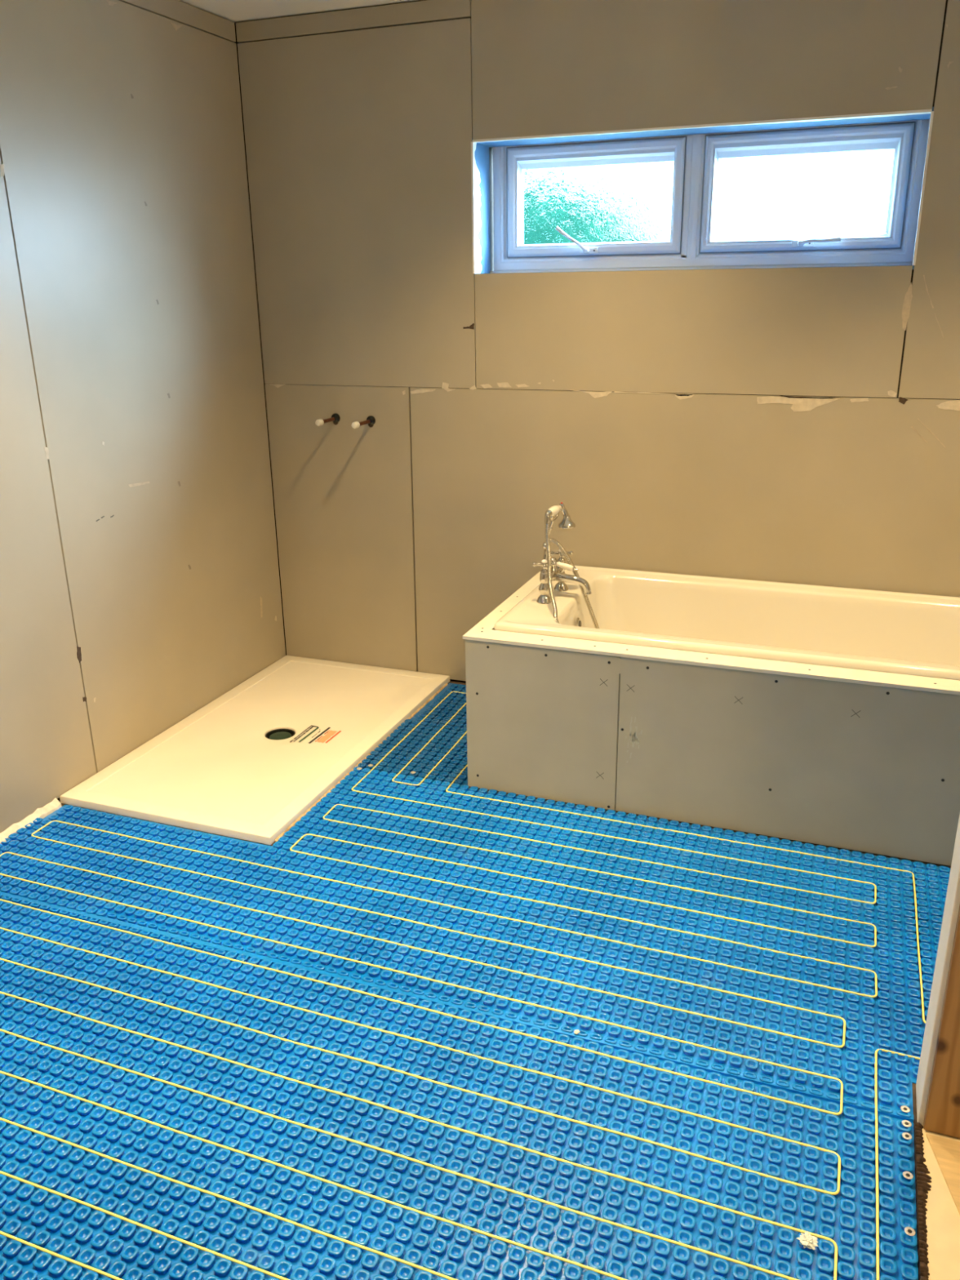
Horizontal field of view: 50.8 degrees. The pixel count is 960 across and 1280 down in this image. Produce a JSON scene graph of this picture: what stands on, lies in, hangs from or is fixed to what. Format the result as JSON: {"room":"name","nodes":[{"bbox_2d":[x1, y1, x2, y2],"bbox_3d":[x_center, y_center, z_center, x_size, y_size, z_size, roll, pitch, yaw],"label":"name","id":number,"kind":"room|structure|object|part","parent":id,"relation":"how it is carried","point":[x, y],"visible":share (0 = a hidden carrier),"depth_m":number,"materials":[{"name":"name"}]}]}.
{"room":"building under construction","nodes":[
{"label":"building under construction","id":0,"kind":"room"},
{"bbox_2d":[0,0,285,832],"bbox_3d":[-1.764,-0.423,2.257,0.201,2.526,5.000,6,20,20],"label":"wall","id":1,"kind":"structure","parent":0,"point":[140,581],"depth_m":3.38,"materials":[{"name":"grey"}]},
{"bbox_2d":[0,797,62,844],"bbox_3d":[-1.631,0.756,2.655,0.028,0.034,1.460,6,20,20],"label":"trim","id":2,"kind":"structure","parent":1,"relation":"attached to","point":[42,812],"depth_m":3.20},
{"bbox_2d":[178,0,420,22],"bbox_3d":[0.088,-1.462,1.145,4.200,0.120,5.000,6,20,20],"label":"ceiling","id":3,"kind":"structure","parent":0,"point":[233,11],"depth_m":3.56,"materials":[{"name":"paint"}]},
{"bbox_2d":[48,680,959,1279],"bbox_3d":[0.122,1.034,2.014,4.200,0.126,5.000,6,20,20],"label":"floor","id":4,"kind":"structure","parent":0,"point":[943,1216],"depth_m":1.81,"materials":[{"name":"beige wood"}]},
{"bbox_2d":[59,655,449,844],"bbox_3d":[-0.753,0.344,3.810,0.798,0.029,1.421,6,20,20],"label":"shower tray","id":5,"kind":"object","parent":4,"relation":"on","point":[249,762],"visible":1,"depth_m":3.63,"materials":[{"name":"plastic"}]},
{"bbox_2d":[275,683,447,842],"bbox_3d":[-0.377,0.397,3.669,0.010,0.012,1.360,6,20,20],"label":"trim","id":6,"kind":"structure","parent":5,"relation":"attached to","point":[446,684],"depth_m":3.42,"materials":[{"name":"white plastic"}]},
{"bbox_2d":[357,683,467,786],"bbox_3d":[-0.089,0.334,3.837,0.421,0.013,0.860,6,20,20],"label":"mat","id":7,"kind":"object","parent":4,"relation":"on","point":[455,761],"visible":0.59,"depth_m":3.69,"materials":[{"name":"blue plastic"}]},
{"bbox_2d":[0,891,918,1279],"bbox_3d":[-0.518,0.981,1.995,2.567,0.013,1.053,6,20,20],"label":"mat","id":8,"kind":"object","parent":4,"relation":"on","point":[99,1240],"visible":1,"depth_m":1.97,"materials":[{"name":"blue plastic"}]},
{"bbox_2d":[796,1231,817,1249],"bbox_3d":[0.568,1.039,1.751,0.033,0.014,0.034,-6,20,-16],"label":"scrap","id":9,"kind":"object","parent":8,"relation":"on","point":[808,1241],"visible":1,"depth_m":1.75,"materials":[{"name":"white paper"}]},
{"bbox_2d":[902,1132,911,1139],"bbox_3d":[0.831,0.965,1.968,0.018,0.002,0.018,6,20,20],"label":"washer","id":10,"kind":"object","parent":8,"relation":"on","point":[905,1135],"visible":1,"depth_m":1.97,"materials":[{"name":"metal"}]},
{"bbox_2d":[902,1120,911,1127],"bbox_3d":[0.843,0.955,1.998,0.018,0.002,0.018,6,20,20],"label":"washer","id":11,"kind":"object","parent":8,"relation":"on","point":[907,1123],"visible":1,"depth_m":2.00,"materials":[{"name":"metal"}]},
{"bbox_2d":[902,1171,913,1178],"bbox_3d":[0.796,0.996,1.882,0.018,0.002,0.018,6,20,20],"label":"washer","id":12,"kind":"object","parent":8,"relation":"on","point":[907,1175],"visible":1,"depth_m":1.88,"materials":[{"name":"metal"}]},
{"bbox_2d":[904,1226,915,1235],"bbox_3d":[0.753,1.035,1.771,0.018,0.002,0.018,6,20,20],"label":"washer","id":13,"kind":"object","parent":8,"relation":"on","point":[909,1231],"visible":1,"depth_m":1.77,"materials":[{"name":"metal"}]},
{"bbox_2d":[0,766,951,1117],"bbox_3d":[0.035,0.680,2.837,2.975,0.013,1.037,6,20,20],"label":"mat","id":14,"kind":"object","parent":4,"relation":"on","point":[891,1020],"visible":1,"depth_m":2.70,"materials":[{"name":"blue plastic"}]},
{"bbox_2d":[0,691,925,1279],"bbox_3d":[-0.146,0.720,2.718,2.630,0.006,2.969,6,20,20],"label":"cable","id":15,"kind":"object","parent":14,"relation":"on","point":[20,1180],"visible":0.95,"depth_m":2.26,"materials":[{"name":"yellow plastic"}]},
{"bbox_2d":[900,1105,910,1112],"bbox_3d":[0.855,0.943,2.033,0.018,0.002,0.018,6,20,20],"label":"washer","id":16,"kind":"object","parent":14,"relation":"on","point":[904,1108],"visible":1,"depth_m":2.03,"materials":[{"name":"metal"}]},
{"bbox_2d":[462,571,959,866],"bbox_3d":[0.937,0.195,3.385,1.781,0.535,0.881,6,20,20],"label":"surround","id":17,"kind":"object","parent":4,"relation":"on","point":[866,761],"visible":1,"depth_m":3.02,"materials":[{"name":"grey"}]},
{"bbox_2d":[493,564,959,729],"bbox_3d":[0.975,0.118,3.390,1.699,0.437,0.787,6,20,20],"label":"bath","id":18,"kind":"object","parent":17,"relation":"in","point":[916,634],"visible":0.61,"depth_m":3.55,"materials":[{"name":"white plastic"}]},
{"bbox_2d":[532,512,591,604],"bbox_3d":[0.257,-0.296,3.503,0.203,0.300,0.196,-10,21,-24],"label":"shower mixer","id":19,"kind":"object","parent":18,"relation":"on","point":[559,566],"visible":0.82,"depth_m":3.50,"materials":[{"name":"silver metal"}]},
{"bbox_3d":[0.221,-0.181,3.471,0.054,0.104,0.054,6,20,20],"label":"pillar leg","id":20,"kind":"part","parent":19,"relation":"part of","materials":[{"name":"silver metal"}]},
{"bbox_3d":[0.220,-0.248,3.448,0.064,0.038,0.063,-18,26,-41],"label":"cross handle","id":21,"kind":"part","parent":19,"relation":"part of","materials":[{"name":"silver metal"}]},
{"bbox_3d":[0.290,-0.231,3.612,0.054,0.104,0.054,6,20,20],"label":"pillar leg","id":22,"kind":"part","parent":19,"relation":"part of","materials":[{"name":"silver metal"}]},
{"bbox_3d":[0.289,-0.298,3.588,0.064,0.038,0.063,-18,26,-41],"label":"cross handle","id":23,"kind":"part","parent":19,"relation":"part of","materials":[{"name":"silver metal"}]},
{"bbox_3d":[0.295,-0.260,3.505,0.097,0.036,0.023,6,20,20],"label":"diverter lever","id":24,"kind":"part","parent":19,"relation":"part of","materials":[{"name":"white ceramic"}]},
{"bbox_2d":[544,502,599,628],"bbox_3d":[0.347,-0.087,3.509,0.310,0.749,0.306,-7,20,-17],"label":"shower","id":25,"kind":"object","parent":19,"relation":"on","point":[566,522],"visible":0.44,"depth_m":3.45,"materials":[{"name":"silver metal"}]},
{"bbox_3d":[0.325,-0.198,3.516,0.132,0.072,0.032,6,20,20],"label":"spout","id":26,"kind":"part","parent":19,"relation":"part of","materials":[{"name":"silver metal"}]},
{"bbox_2d":[914,1122,931,1279],"bbox_3d":[0.693,1.121,1.547,0.029,0.015,1.024,6,20,20],"label":"bead","id":27,"kind":"object","parent":4,"relation":"on","point":[922,1187],"visible":1,"depth_m":1.84},
{"bbox_2d":[923,905,959,1137],"bbox_3d":[1.093,-0.007,1.564,0.498,2.098,0.020,6,20,20],"label":"door","id":28,"kind":"structure","parent":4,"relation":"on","point":[942,1113],"depth_m":1.92,"materials":[{"name":"brown wood"}]},
{"bbox_2d":[925,1133,959,1214],"bbox_3d":[1.062,1.350,0.873,1.184,0.004,2.055,6,20,20],"label":"plywood sheet","id":29,"kind":"object","parent":4,"relation":"on","point":[946,1152],"visible":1,"depth_m":1.92,"materials":[{"name":"beige wood"}]},
{"bbox_2d":[234,0,959,682],"bbox_3d":[0.938,-0.946,3.651,4.200,2.526,0.301,6,20,20],"label":"wall","id":30,"kind":"structure","parent":0,"point":[793,425],"depth_m":3.65,"materials":[{"name":"beige"}]},
{"bbox_2d":[315,413,340,426],"bbox_3d":[-0.611,-0.875,4.045,0.038,0.047,0.157,6,20,20],"label":"pipe stub","id":31,"kind":"object","parent":30,"relation":"attached to","point":[335,418],"visible":1,"depth_m":4.06,"materials":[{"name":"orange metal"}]},
{"bbox_2d":[351,415,375,428],"bbox_3d":[-0.462,-0.853,3.993,0.038,0.047,0.157,6,20,20],"label":"pipe stub","id":32,"kind":"object","parent":30,"relation":"attached to","point":[371,420],"visible":1,"depth_m":4.01,"materials":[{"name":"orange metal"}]},
{"bbox_2d":[471,109,933,273],"bbox_3d":[0.689,-1.492,3.430,1.508,0.445,0.076,6,20,20],"label":"trim","id":33,"kind":"structure","parent":30,"relation":"attached to","point":[475,174],"depth_m":3.36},
{"bbox_2d":[489,119,929,273],"bbox_3d":[0.741,-1.540,3.550,1.501,0.500,0.147,6,20,20],"label":"window","id":34,"kind":"structure","parent":30,"relation":"in","point":[849,195],"depth_m":3.53,"materials":[{"name":"white plastic"}]},
{"bbox_3d":[0.332,-1.461,3.685,0.117,0.089,0.021,0,19,1],"label":"lever","id":35,"kind":"part","parent":34,"relation":"part of","materials":[{"name":"white metal"}]},
{"bbox_3d":[0.395,-1.428,3.707,0.070,0.023,0.030,6,20,20],"label":"handle","id":36,"kind":"part","parent":34,"relation":"part of","materials":[{"name":"white metal"}]},
{"bbox_3d":[0.414,-1.603,3.687,0.653,0.375,0.058,6,20,20],"label":"sash","id":37,"kind":"part","parent":34,"relation":"part of","materials":[{"name":"white plastic"}]},
{"bbox_3d":[0.422,-1.588,3.687,0.569,0.267,0.006,6,20,20],"label":"glass pane","id":38,"kind":"part","parent":34,"relation":"part of","materials":[{"name":"white"}]},
{"bbox_3d":[1.100,-1.353,3.450,0.070,0.023,0.030,6,20,20],"label":"handle","id":39,"kind":"part","parent":34,"relation":"part of","materials":[{"name":"white metal"}]},
{"bbox_3d":[1.093,-1.513,3.444,0.572,0.267,0.006,6,20,20],"label":"glass pane","id":40,"kind":"part","parent":34,"relation":"part of","materials":[{"name":"white"}]},
{"bbox_3d":[1.096,-1.526,3.440,0.663,0.375,0.058,6,20,20],"label":"sash","id":41,"kind":"part","parent":34,"relation":"part of","materials":[{"name":"white plastic"}]},
{"bbox_3d":[1.148,-1.347,3.413,0.132,0.025,0.021,7,21,22],"label":"lever","id":42,"kind":"part","parent":34,"relation":"part of","materials":[{"name":"white metal"}]},
{"bbox_2d":[915,813,959,1124],"bbox_3d":[1.119,-0.218,1.555,0.528,2.526,0.113,6,20,20],"label":"wall","id":43,"kind":"structure","parent":0,"point":[952,904],"depth_m":1.93,"materials":[{"name":"grey paint"}]}
]}

